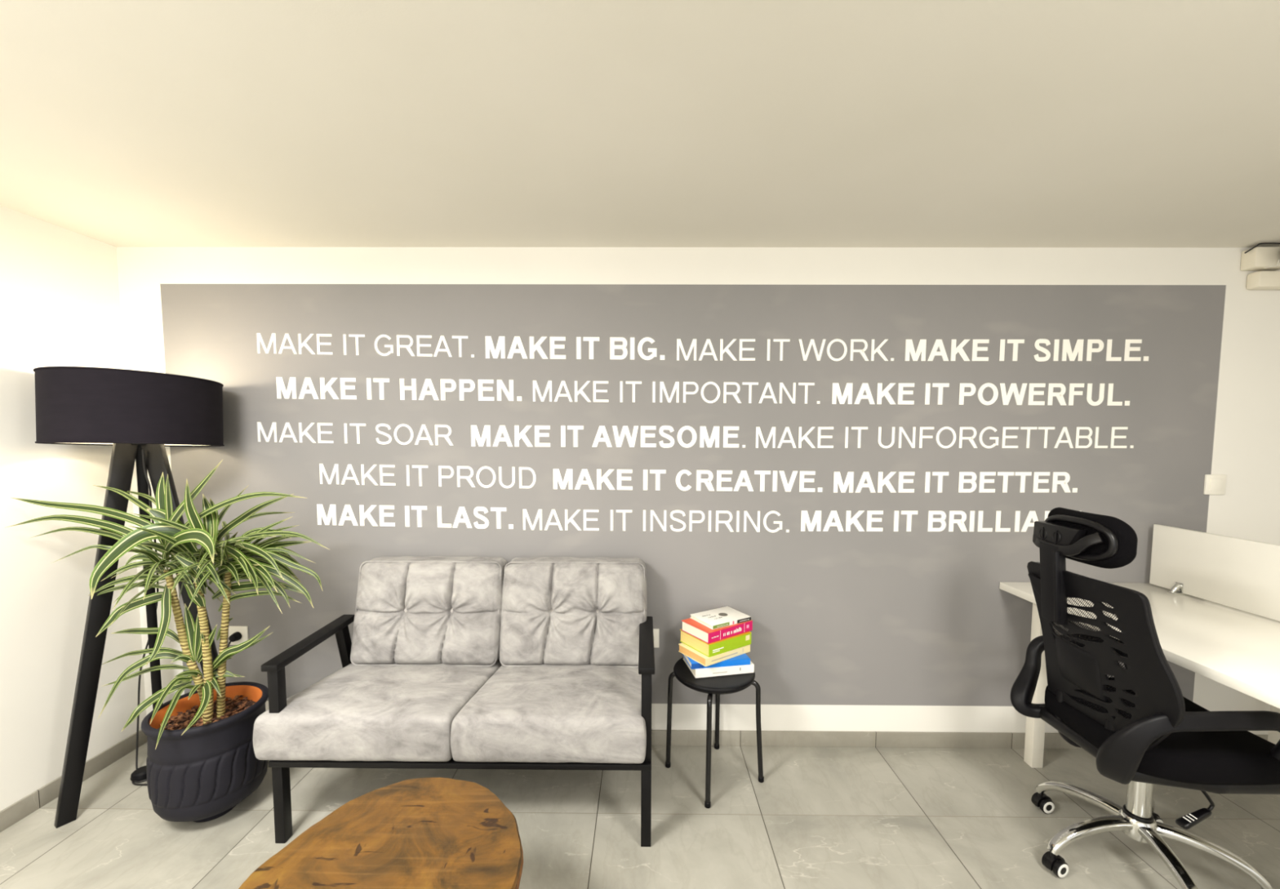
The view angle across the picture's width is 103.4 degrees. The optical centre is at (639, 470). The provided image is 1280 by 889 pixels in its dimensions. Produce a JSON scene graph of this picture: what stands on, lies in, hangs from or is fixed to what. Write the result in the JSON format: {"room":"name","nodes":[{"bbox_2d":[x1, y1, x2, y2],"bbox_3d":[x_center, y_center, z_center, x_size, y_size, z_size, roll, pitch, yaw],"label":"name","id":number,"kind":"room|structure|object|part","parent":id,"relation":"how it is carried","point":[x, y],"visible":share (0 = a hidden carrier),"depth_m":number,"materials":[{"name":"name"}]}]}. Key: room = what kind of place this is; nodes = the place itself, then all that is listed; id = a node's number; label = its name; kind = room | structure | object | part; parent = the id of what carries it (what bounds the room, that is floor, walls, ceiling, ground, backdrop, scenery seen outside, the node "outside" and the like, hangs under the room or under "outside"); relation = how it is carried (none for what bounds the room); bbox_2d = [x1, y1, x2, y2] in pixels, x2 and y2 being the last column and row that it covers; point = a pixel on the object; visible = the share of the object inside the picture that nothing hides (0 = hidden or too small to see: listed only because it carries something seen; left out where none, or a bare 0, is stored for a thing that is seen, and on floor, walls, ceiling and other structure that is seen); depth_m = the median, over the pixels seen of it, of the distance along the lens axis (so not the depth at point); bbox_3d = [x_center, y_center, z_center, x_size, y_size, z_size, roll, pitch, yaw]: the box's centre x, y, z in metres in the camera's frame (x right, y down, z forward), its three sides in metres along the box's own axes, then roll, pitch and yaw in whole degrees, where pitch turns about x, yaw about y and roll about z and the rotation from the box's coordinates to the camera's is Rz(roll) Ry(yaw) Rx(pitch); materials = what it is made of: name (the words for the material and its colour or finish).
{"room":"office","nodes":[
{"label":"office","id":0,"kind":"room"},
{"bbox_2d":[0,205,146,811],"bbox_3d":[-2.284,0.314,-0.426,0.100,2.164,5.473,0,4,0],"label":"wall","id":1,"kind":"structure","parent":0,"point":[60,302],"depth_m":1.89,"materials":[{"name":"white paint"}]},
{"bbox_2d":[0,729,147,831],"bbox_3d":[-2.234,1.363,-0.410,0.009,0.069,5.364,0,4,0],"label":"baseboard","id":2,"kind":"structure","parent":1,"relation":"attached to","point":[12,814],"depth_m":1.91,"materials":[{"name":"grey stone"}]},
{"bbox_2d":[0,0,1279,247],"bbox_3d":[1.134,-0.802,-0.527,6.930,0.100,5.473,0,4,0],"label":"ceiling","id":3,"kind":"structure","parent":0,"point":[124,123],"depth_m":1.26,"materials":[{"name":"paint"}]},
{"bbox_2d":[0,742,1279,888],"bbox_3d":[1.127,1.447,-0.376,6.930,0.080,5.473,0,4,0],"label":"floor","id":4,"kind":"structure","parent":0,"point":[819,817],"depth_m":1.78,"materials":[{"name":"grey tile"}]},
{"bbox_2d":[33,366,241,828],"bbox_3d":[-1.897,0.441,1.963,0.529,1.606,0.516,0,4,0],"label":"floor lamp","id":5,"kind":"object","parent":4,"relation":"on","point":[140,414],"visible":0.8,"depth_m":1.81,"materials":[{"name":"black fabric"}]},
{"bbox_3d":[-1.982,0.562,1.846,0.031,1.364,0.275,2,4,30],"label":"leg","id":6,"kind":"part","parent":5,"relation":"part of","materials":[{"name":"black wood"}]},
{"bbox_3d":[-1.907,-0.223,1.918,0.499,0.268,0.510,0,4,0],"label":"lamp shade","id":7,"kind":"part","parent":5,"relation":"part of","materials":[{"name":"black fabric"}]},
{"bbox_3d":[-1.907,-0.223,1.918,0.505,0.274,0.516,0,4,0],"label":"shade trim","id":8,"kind":"part","parent":5,"relation":"part of","materials":[{"name":"black fabric"}]},
{"bbox_2d":[129,765,146,781],"bbox_3d":[-2.005,1.218,2.037,0.074,0.031,0.074,0,4,0],"label":"switch","id":9,"kind":"object","parent":5,"relation":"attached to","point":[140,774],"depth_m":2.01,"materials":[{"name":"black plastic"}]},
{"bbox_3d":[-2.019,0.545,2.085,0.031,1.365,0.303,-3,5,-43],"label":"leg","id":10,"kind":"part","parent":5,"relation":"part of","materials":[{"name":"black wood"}]},
{"bbox_3d":[-1.769,0.552,2.010,0.277,1.365,0.031,-1,4,-16],"label":"leg","id":11,"kind":"part","parent":5,"relation":"part of","materials":[{"name":"black wood"}]},
{"bbox_3d":[-1.904,0.576,2.049,0.334,1.326,0.221,-1,4,-20],"label":"cord","id":12,"kind":"part","parent":5,"relation":"part of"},
{"bbox_2d":[6,459,328,822],"bbox_3d":[-1.631,0.605,1.770,1.062,1.293,0.553,-1,4,-16],"label":"potted plant","id":13,"kind":"object","parent":4,"relation":"on","point":[202,762],"visible":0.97,"depth_m":1.76,"materials":[{"name":"green plant"}]},
{"bbox_3d":[-1.653,0.300,1.787,1.055,0.688,0.469,0,4,0],"label":"crown","id":14,"kind":"part","parent":13,"relation":"part of","materials":[{"name":"green plant"}]},
{"bbox_3d":[-1.674,0.672,1.819,0.610,0.381,0.355,2,4,24],"label":"crown","id":15,"kind":"part","parent":13,"relation":"part of","materials":[{"name":"green plant"}]},
{"bbox_3d":[-1.608,0.355,1.749,0.775,0.385,0.418,0,4,0],"label":"crown","id":16,"kind":"part","parent":13,"relation":"part of","materials":[{"name":"green plant"}]},
{"bbox_3d":[-1.567,1.048,1.849,0.353,0.398,0.353,0,4,0],"label":"pot","id":17,"kind":"part","parent":13,"relation":"part of","materials":[{"name":"black paint"}]},
{"bbox_3d":[-1.463,0.256,1.799,0.532,0.471,0.555,-3,5,-40],"label":"crown","id":18,"kind":"part","parent":13,"relation":"part of","materials":[{"name":"green plant"}]},
{"bbox_2d":[238,777,523,888],"bbox_3d":[-0.559,1.089,1.137,0.592,0.424,0.601,0,4,0],"label":"coffee table","id":19,"kind":"object","parent":4,"relation":"on","point":[426,833],"visible":1,"depth_m":1.18,"materials":[{"name":"brown wood"}]},
{"bbox_2d":[253,555,654,846],"bbox_3d":[-0.608,0.815,1.923,1.317,0.862,0.573,0,4,0],"label":"loveseat","id":20,"kind":"object","parent":4,"relation":"on","point":[421,682],"visible":1,"depth_m":1.86,"materials":[{"name":"grey fabric"}]},
{"bbox_3d":[-1.213,0.815,1.693,0.034,0.322,0.038,0,4,0],"label":"arm post","id":21,"kind":"part","parent":20,"relation":"part of","materials":[{"name":"black wood"}]},
{"bbox_3d":[-1.214,1.117,1.714,0.034,0.282,0.038,0,4,0],"label":"leg","id":22,"kind":"part","parent":20,"relation":"part of","materials":[{"name":"black wood"}]},
{"bbox_3d":[-1.210,0.628,1.877,0.054,0.030,0.458,0,4,0],"label":"armrest","id":23,"kind":"part","parent":20,"relation":"part of","materials":[{"name":"black wood"}]},
{"bbox_3d":[-1.210,0.787,2.095,0.034,0.333,0.123,0,4,0],"label":"arm post","id":24,"kind":"part","parent":20,"relation":"part of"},
{"bbox_2d":[253,660,502,761],"bbox_3d":[-0.913,0.861,1.866,0.708,0.174,0.447,0,4,0],"label":"seat cushion","id":25,"kind":"object","parent":20,"relation":"on","point":[364,710],"depth_m":1.67,"materials":[{"name":"grey fabric"}]},
{"bbox_2d":[351,555,506,664],"bbox_3d":[-0.861,0.570,2.082,0.602,0.397,0.226,0,4,0],"label":"cushion","id":26,"kind":"object","parent":20,"relation":"on","point":[431,610],"depth_m":2.02,"materials":[{"name":"grey fabric"}]},
{"bbox_3d":[-0.595,0.959,1.912,1.268,0.020,0.493,0,4,0],"label":"seat frame","id":27,"kind":"part","parent":20,"relation":"part of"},
{"bbox_2d":[450,663,646,763],"bbox_3d":[-0.297,0.862,1.861,0.643,0.176,0.448,0,4,0],"label":"seat cushion","id":28,"kind":"object","parent":20,"relation":"on","point":[505,713],"depth_m":1.66,"materials":[{"name":"grey fabric"}]},
{"bbox_2d":[499,556,646,665],"bbox_3d":[-0.269,0.572,2.077,0.594,0.397,0.227,0,4,0],"label":"cushion","id":29,"kind":"object","parent":20,"relation":"on","point":[554,611],"depth_m":2.01,"materials":[{"name":"grey fabric"}]},
{"bbox_3d":[0.020,1.121,1.704,0.034,0.282,0.038,0,4,0],"label":"leg","id":30,"kind":"part","parent":20,"relation":"part of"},
{"bbox_3d":[0.024,0.633,1.868,0.054,0.030,0.458,0,4,0],"label":"armrest","id":31,"kind":"part","parent":20,"relation":"part of","materials":[{"name":"black wood"}]},
{"bbox_3d":[0.021,0.820,1.684,0.034,0.322,0.038,0,4,0],"label":"arm post","id":32,"kind":"part","parent":20,"relation":"part of","materials":[{"name":"black wood"}]},
{"bbox_2d":[665,657,764,808],"bbox_3d":[0.298,1.020,2.056,0.326,0.438,0.326,-2,4,-30],"label":"stool","id":33,"kind":"object","parent":4,"relation":"on","point":[733,683],"visible":0.82,"depth_m":1.98,"materials":[{"name":"black plastic"}]},
{"bbox_3d":[0.154,1.029,2.087,0.094,0.409,0.020,1,4,12],"label":"leg","id":34,"kind":"part","parent":33,"relation":"part of","materials":[{"name":"black metal"}]},
{"bbox_3d":[0.263,1.041,1.909,0.020,0.409,0.105,1,4,13],"label":"leg","id":35,"kind":"part","parent":33,"relation":"part of","materials":[{"name":"black metal"}]},
{"bbox_3d":[0.299,0.817,2.042,0.326,0.031,0.326,0,4,0],"label":"seat","id":36,"kind":"part","parent":33,"relation":"part of","materials":[{"name":"black plastic"}]},
{"bbox_3d":[0.334,1.022,2.196,0.020,0.409,0.089,1,4,15],"label":"leg","id":37,"kind":"part","parent":33,"relation":"part of","materials":[{"name":"black metal"}]},
{"bbox_2d":[682,656,754,678],"bbox_3d":[0.317,0.783,2.071,0.243,0.034,0.176,-1,4,-12],"label":"book","id":38,"kind":"object","parent":33,"relation":"on","point":[736,669],"visible":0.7,"depth_m":1.99,"materials":[{"name":"white paper"}]},
{"bbox_2d":[681,653,750,669],"bbox_3d":[0.304,0.754,2.064,0.242,0.023,0.165,0,4,-10],"label":"book","id":39,"kind":"object","parent":38,"relation":"on","point":[741,660],"visible":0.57,"depth_m":1.99,"materials":[{"name":"blue paper"}]},
{"bbox_2d":[678,642,750,666],"bbox_3d":[0.304,0.726,2.070,0.243,0.031,0.168,-2,5,-34],"label":"book","id":40,"kind":"object","parent":39,"relation":"on","point":[686,650],"visible":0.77,"depth_m":2.00,"materials":[{"name":"beige paper"}]},
{"bbox_2d":[680,628,751,657],"bbox_3d":[0.310,0.685,2.080,0.228,0.049,0.184,-2,5,-33],"label":"book","id":41,"kind":"object","parent":40,"relation":"on","point":[733,642],"visible":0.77,"depth_m":2.01,"materials":[{"name":"green paper"}]},
{"bbox_2d":[680,628,751,644],"bbox_3d":[0.310,0.660,2.079,0.228,0.001,0.184,-2,5,-33],"label":"print","id":42,"kind":"object","parent":41,"relation":"on","point":[748,634],"depth_m":2.02},
{"bbox_2d":[681,617,752,643],"bbox_3d":[0.317,0.638,2.083,0.243,0.041,0.167,-2,5,-34],"label":"book","id":43,"kind":"object","parent":41,"relation":"on","point":[690,626],"visible":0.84,"depth_m":2.01,"materials":[{"name":"pink paper"}]},
{"bbox_2d":[681,617,751,633],"bbox_3d":[0.317,0.618,2.082,0.243,0.001,0.166,-2,5,-34],"label":"print","id":44,"kind":"object","parent":43,"relation":"on","point":[689,623],"depth_m":2.02},
{"bbox_2d":[689,606,751,629],"bbox_3d":[0.334,0.608,2.095,0.203,0.016,0.151,-2,4,-30],"label":"book","id":45,"kind":"object","parent":43,"relation":"on","point":[713,619],"visible":1,"depth_m":2.07,"materials":[{"name":"white paper"}]},
{"bbox_2d":[718,613,727,616],"bbox_3d":[0.346,0.600,2.105,0.038,0.001,0.038,0,4,0],"label":"picture","id":46,"kind":"object","parent":45,"relation":"on","point":[719,614],"depth_m":2.10},
{"bbox_2d":[711,652,737,661],"bbox_3d":[0.334,0.733,1.989,0.140,0.004,0.001,-2,5,-34],"label":"print","id":47,"kind":"object","parent":40,"relation":"on","point":[723,656],"depth_m":1.99},
{"bbox_3d":[0.444,1.034,2.018,0.104,0.409,0.020,1,4,15],"label":"leg","id":48,"kind":"part","parent":33,"relation":"part of","materials":[{"name":"black metal"}]},
{"bbox_2d":[999,582,1279,768],"bbox_3d":[2.167,0.902,1.598,1.220,0.749,1.240,0,4,0],"label":"desk","id":49,"kind":"object","parent":4,"relation":"on","point":[1238,650],"visible":0.66,"depth_m":1.64,"materials":[{"name":"white laminate"}]},
{"bbox_3d":[1.659,0.890,2.107,0.046,0.700,0.046,0,4,0],"label":"leg","id":50,"kind":"part","parent":49,"relation":"part of","materials":[{"name":"white metal"}]},
{"bbox_2d":[1149,524,1279,621],"bbox_3d":[2.165,0.397,1.570,0.064,0.262,1.153,0,4,0],"label":"divider","id":51,"kind":"object","parent":49,"relation":"on","point":[1241,574],"visible":1,"depth_m":1.90,"materials":[{"name":"white plastic"}]},
{"bbox_3d":[2.680,0.894,2.099,0.046,0.700,0.046,0,4,0],"label":"leg","id":52,"kind":"part","parent":49,"relation":"part of","materials":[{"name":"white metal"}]},
{"bbox_2d":[1010,506,1279,888],"bbox_3d":[1.558,0.700,1.573,0.602,1.151,0.588,0,4,0],"label":"office chair","id":53,"kind":"object","parent":4,"relation":"on","point":[1139,726],"visible":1,"depth_m":1.46,"materials":[{"name":"black plastic"}]},
{"bbox_3d":[1.289,0.351,1.581,0.053,0.245,0.083,0,4,0],"label":"headrest stem","id":54,"kind":"part","parent":53,"relation":"part of","materials":[{"name":"black plastic"}]},
{"bbox_3d":[1.546,0.731,1.775,0.476,0.282,0.154,0,4,0],"label":"armrest","id":55,"kind":"part","parent":53,"relation":"part of","materials":[{"name":"black plastic"}]},
{"bbox_3d":[1.522,1.144,1.759,0.042,0.107,0.255,-1,4,-21],"label":"arm","id":56,"kind":"part","parent":53,"relation":"part of","materials":[{"name":"silver metal"}]},
{"bbox_3d":[1.324,0.202,1.537,0.037,0.125,0.256,0,4,0],"label":"headrest frame","id":57,"kind":"part","parent":53,"relation":"part of","materials":[{"name":"black plastic"}]},
{"bbox_3d":[1.418,1.154,1.599,0.255,0.107,0.042,0,4,-3],"label":"arm","id":58,"kind":"part","parent":53,"relation":"part of","materials":[{"name":"silver metal"}]},
{"bbox_3d":[1.365,0.595,1.500,0.116,0.548,0.404,0,4,0],"label":"panel","id":59,"kind":"part","parent":53,"relation":"part of","materials":[{"name":"black fabric"}]},
{"bbox_3d":[1.352,0.597,1.500,0.129,0.579,0.437,0,4,0],"label":"backrest","id":60,"kind":"part","parent":53,"relation":"part of","materials":[{"name":"black plastic"}]},
{"bbox_3d":[1.707,1.148,1.710,0.255,0.107,0.042,-3,5,-39],"label":"arm","id":61,"kind":"part","parent":53,"relation":"part of","materials":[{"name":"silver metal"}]},
{"bbox_3d":[1.603,0.793,1.583,0.498,0.084,0.490,0,4,0],"label":"seat","id":62,"kind":"part","parent":53,"relation":"part of","materials":[{"name":"black fabric"}]},
{"bbox_3d":[1.539,1.165,1.450,0.042,0.107,0.255,1,4,15],"label":"arm","id":63,"kind":"part","parent":53,"relation":"part of","materials":[{"name":"silver metal"}]},
{"bbox_3d":[1.514,0.757,1.404,0.471,0.274,0.199,0,4,0],"label":"armrest","id":64,"kind":"part","parent":53,"relation":"part of","materials":[{"name":"black plastic"}]},
{"bbox_3d":[1.605,0.932,1.476,0.108,0.096,0.025,3,5,37],"label":"height lever","id":65,"kind":"part","parent":53,"relation":"part of","materials":[{"name":"black plastic"}]},
{"bbox_3d":[1.717,1.161,1.519,0.255,0.107,0.042,3,5,33],"label":"arm","id":66,"kind":"part","parent":53,"relation":"part of","materials":[{"name":"silver metal"}]},
{"bbox_2d":[115,247,1279,734],"bbox_3d":[1.201,0.147,2.229,6.830,2.164,0.100,0,4,0],"label":"wall","id":67,"kind":"structure","parent":0,"point":[887,629],"depth_m":2.16,"materials":[{"name":"white paint"}]},
{"bbox_2d":[228,626,248,644],"bbox_3d":[-1.778,0.731,2.236,0.085,0.085,0.010,0,4,0],"label":"power outlet","id":68,"kind":"object","parent":67,"relation":"attached to","point":[243,630],"visible":0.66,"depth_m":2.23,"materials":[{"name":"white plastic"}]},
{"bbox_2d":[257,422,453,445],"bbox_3d":[-1.227,-0.159,2.176,0.845,0.098,0.002,0,4,0],"label":"lettering","id":69,"kind":"object","parent":67,"relation":"attached to","point":[260,427],"depth_m":2.18,"materials":[{"name":"white paint"}]},
{"bbox_2d":[256,333,474,357],"bbox_3d":[-1.169,-0.533,2.151,0.926,0.100,0.002,0,4,0],"label":"lettering","id":70,"kind":"object","parent":67,"relation":"attached to","point":[273,335],"depth_m":2.15,"materials":[{"name":"white paint"}]},
{"bbox_2d":[275,377,521,400],"bbox_3d":[-1.032,-0.349,2.162,1.052,0.099,0.002,0,4,0],"label":"lettering","id":71,"kind":"object","parent":67,"relation":"attached to","point":[280,384],"depth_m":2.16,"materials":[{"name":"white paint"}]},
{"bbox_2d":[316,503,513,528],"bbox_3d":[-0.979,0.200,2.199,0.855,0.105,0.002,0,4,0],"label":"lettering","id":72,"kind":"object","parent":67,"relation":"attached to","point":[320,509],"depth_m":2.20,"materials":[{"name":"white paint"}]},
{"bbox_2d":[319,463,536,488],"bbox_3d":[-0.919,0.024,2.186,0.938,0.103,0.002,0,4,0],"label":"lettering","id":73,"kind":"object","parent":67,"relation":"attached to","point":[322,468],"depth_m":2.19,"materials":[{"name":"white paint"}]},
{"bbox_2d":[484,336,664,359],"bbox_3d":[-0.276,-0.519,2.145,0.762,0.099,0.002,0,4,0],"label":"lettering","id":74,"kind":"object","parent":67,"relation":"attached to","point":[501,341],"depth_m":2.14,"materials":[{"name":"white paint"}]},
{"bbox_2d":[471,425,745,448],"bbox_3d":[-0.137,-0.146,2.169,1.178,0.095,0.002,0,4,0],"label":"lettering","id":75,"kind":"object","parent":67,"relation":"attached to","point":[486,430],"depth_m":2.17,"materials":[{"name":"white paint"}]},
{"bbox_2d":[523,509,789,532],"bbox_3d":[0.069,0.218,2.192,1.155,0.097,0.002,0,4,0],"label":"lettering","id":76,"kind":"object","parent":67,"relation":"attached to","point":[540,511],"depth_m":2.19,"materials":[{"name":"white paint"}]},
{"bbox_2d":[653,628,659,647],"bbox_3d":[0.042,0.738,2.223,0.085,0.085,0.010,0,4,0],"label":"power outlet","id":77,"kind":"object","parent":67,"relation":"attached to","point":[655,631],"visible":0.22,"depth_m":2.22,"materials":[{"name":"white plastic"}]},
{"bbox_2d":[533,380,819,404],"bbox_3d":[0.154,-0.334,2.154,1.224,0.095,0.002,0,4,0],"label":"lettering","id":78,"kind":"object","parent":67,"relation":"attached to","point":[549,382],"depth_m":2.15,"materials":[{"name":"white paint"}]},
{"bbox_2d":[553,468,822,492],"bbox_3d":[0.206,0.043,2.179,1.161,0.096,0.002,0,4,0],"label":"lettering","id":79,"kind":"object","parent":67,"relation":"attached to","point":[557,476],"depth_m":2.18,"materials":[{"name":"white paint"}]},
{"bbox_2d":[676,338,893,360],"bbox_3d":[0.615,-0.510,2.138,0.918,0.093,0.002,0,4,0],"label":"lettering","id":80,"kind":"object","parent":67,"relation":"attached to","point":[722,351],"depth_m":2.14,"materials":[{"name":"white paint"}]},
{"bbox_2d":[800,510,1081,531],"bbox_3d":[1.313,0.219,2.182,1.232,0.094,0.002,0,4,0],"label":"lettering","id":81,"kind":"object","parent":67,"relation":"attached to","point":[817,516],"depth_m":2.18,"materials":[{"name":"white paint"}]},
{"bbox_2d":[755,426,1133,448],"bbox_3d":[1.300,-0.141,2.158,1.607,0.095,0.002,0,4,0],"label":"lettering","id":82,"kind":"object","parent":67,"relation":"attached to","point":[757,428],"depth_m":2.16,"materials":[{"name":"white paint"}]},
{"bbox_2d":[833,471,1077,492],"bbox_3d":[1.356,0.051,2.170,1.043,0.093,0.002,0,4,0],"label":"lettering","id":83,"kind":"object","parent":67,"relation":"attached to","point":[849,480],"depth_m":2.17,"materials":[{"name":"white paint"}]},
{"bbox_2d":[651,729,1267,748],"bbox_3d":[1.197,1.196,2.245,6.830,0.069,0.009,0,4,0],"label":"baseboard","id":84,"kind":"structure","parent":67,"relation":"attached to","point":[678,737],"depth_m":2.24,"materials":[{"name":"white wood"}]},
{"bbox_2d":[831,382,1129,405],"bbox_3d":[1.447,-0.324,2.144,1.258,0.095,0.002,0,4,0],"label":"lettering","id":85,"kind":"object","parent":67,"relation":"attached to","point":[1013,388],"depth_m":2.14,"materials":[{"name":"white paint"}]},
{"bbox_2d":[905,338,1148,361],"bbox_3d":[1.633,-0.508,2.131,1.021,0.094,0.002,0,4,0],"label":"lettering","id":86,"kind":"object","parent":67,"relation":"attached to","point":[1078,348],"depth_m":2.13,"materials":[{"name":"white paint"}]},
{"bbox_2d":[1203,474,1226,494],"bbox_3d":[2.457,0.060,2.156,0.086,0.086,0.014,0,4,0],"label":"light switch","id":87,"kind":"object","parent":67,"relation":"attached to","point":[1214,484],"visible":1,"depth_m":2.15,"materials":[{"name":"white plastic"}]},
{"bbox_2d":[1240,242,1279,271],"bbox_3d":[2.561,-0.868,2.064,0.157,0.100,0.070,0,4,0],"label":"cable box","id":88,"kind":"object","parent":67,"relation":"attached to","point":[1254,259],"visible":1,"depth_m":2.05,"materials":[{"name":"white plastic"}]},
{"bbox_2d":[1246,271,1279,289],"bbox_3d":[2.630,-0.782,2.079,0.218,0.068,0.051,0,4,0],"label":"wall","id":89,"kind":"structure","parent":67,"relation":"attached to","point":[1260,280],"depth_m":2.06,"materials":[{"name":"white paint"}]}
]}

